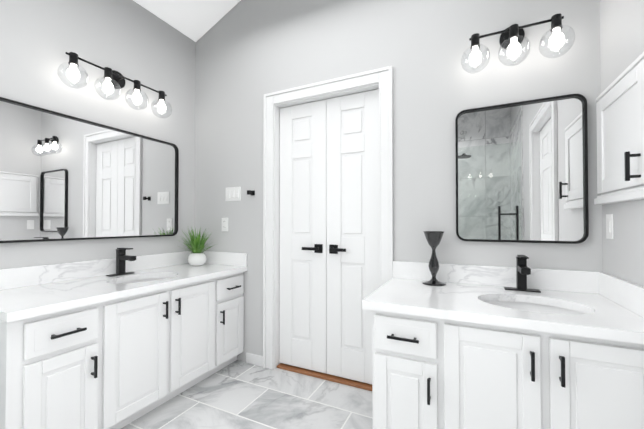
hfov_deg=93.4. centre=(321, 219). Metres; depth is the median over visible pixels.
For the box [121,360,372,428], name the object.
floor
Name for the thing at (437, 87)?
wall
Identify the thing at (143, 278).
sink
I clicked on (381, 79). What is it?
trim
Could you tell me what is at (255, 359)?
baseboard
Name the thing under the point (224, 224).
outlet
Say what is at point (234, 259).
backsplash
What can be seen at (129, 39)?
wall
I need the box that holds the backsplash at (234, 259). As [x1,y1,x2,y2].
[203,251,246,266]
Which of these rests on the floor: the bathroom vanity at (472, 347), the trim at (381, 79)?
the bathroom vanity at (472, 347)
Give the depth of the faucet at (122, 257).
2.08 m
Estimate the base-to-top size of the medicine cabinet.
0.537 m
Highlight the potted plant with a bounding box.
[175,228,212,265]
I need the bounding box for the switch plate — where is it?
[225,187,240,200]
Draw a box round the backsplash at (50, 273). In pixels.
[0,251,192,290]
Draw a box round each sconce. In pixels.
[57,52,171,117]
[461,13,574,72]
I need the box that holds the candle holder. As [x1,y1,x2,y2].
[422,231,445,285]
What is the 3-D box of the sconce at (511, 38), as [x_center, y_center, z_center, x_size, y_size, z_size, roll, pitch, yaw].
[1.036,-0.958,1.640,0.518,0.252,0.168,0,-1,26]
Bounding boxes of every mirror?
[0,97,178,242]
[455,94,588,243]
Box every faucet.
[106,248,135,275]
[504,255,540,292]
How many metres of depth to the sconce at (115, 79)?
2.06 m
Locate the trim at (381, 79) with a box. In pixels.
[263,66,392,369]
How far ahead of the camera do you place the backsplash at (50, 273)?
1.92 m
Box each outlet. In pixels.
[222,218,227,230]
[606,214,613,238]
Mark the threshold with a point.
(341, 380)
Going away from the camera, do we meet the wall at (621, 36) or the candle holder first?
the wall at (621, 36)
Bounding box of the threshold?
[277,363,371,390]
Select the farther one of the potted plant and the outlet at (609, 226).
the potted plant
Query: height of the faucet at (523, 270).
0.185 m
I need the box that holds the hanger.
[247,190,254,194]
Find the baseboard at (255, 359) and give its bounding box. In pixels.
[246,353,262,366]
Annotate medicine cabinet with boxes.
[594,52,643,204]
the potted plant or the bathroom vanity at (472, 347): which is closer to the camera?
the bathroom vanity at (472, 347)
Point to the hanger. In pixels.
(249, 192)
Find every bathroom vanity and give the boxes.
[0,271,244,428]
[362,261,643,428]
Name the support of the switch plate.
attached to the wall at (437, 87)
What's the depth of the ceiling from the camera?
2.54 m
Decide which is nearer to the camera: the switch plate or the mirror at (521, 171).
the mirror at (521, 171)
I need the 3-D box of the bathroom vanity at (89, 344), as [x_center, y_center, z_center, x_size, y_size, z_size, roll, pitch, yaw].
[-1.197,0.795,1.987,0.624,0.751,1.439,0,-1,26]
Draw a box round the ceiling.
[133,0,240,41]
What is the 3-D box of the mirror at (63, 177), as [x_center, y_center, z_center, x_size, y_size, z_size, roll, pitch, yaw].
[-1.499,-0.256,2.058,0.029,0.775,1.200,0,-1,26]
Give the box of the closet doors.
[279,89,378,383]
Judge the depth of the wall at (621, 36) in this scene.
1.33 m
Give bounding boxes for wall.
[0,0,195,268]
[195,0,602,361]
[600,0,643,286]
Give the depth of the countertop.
1.65 m

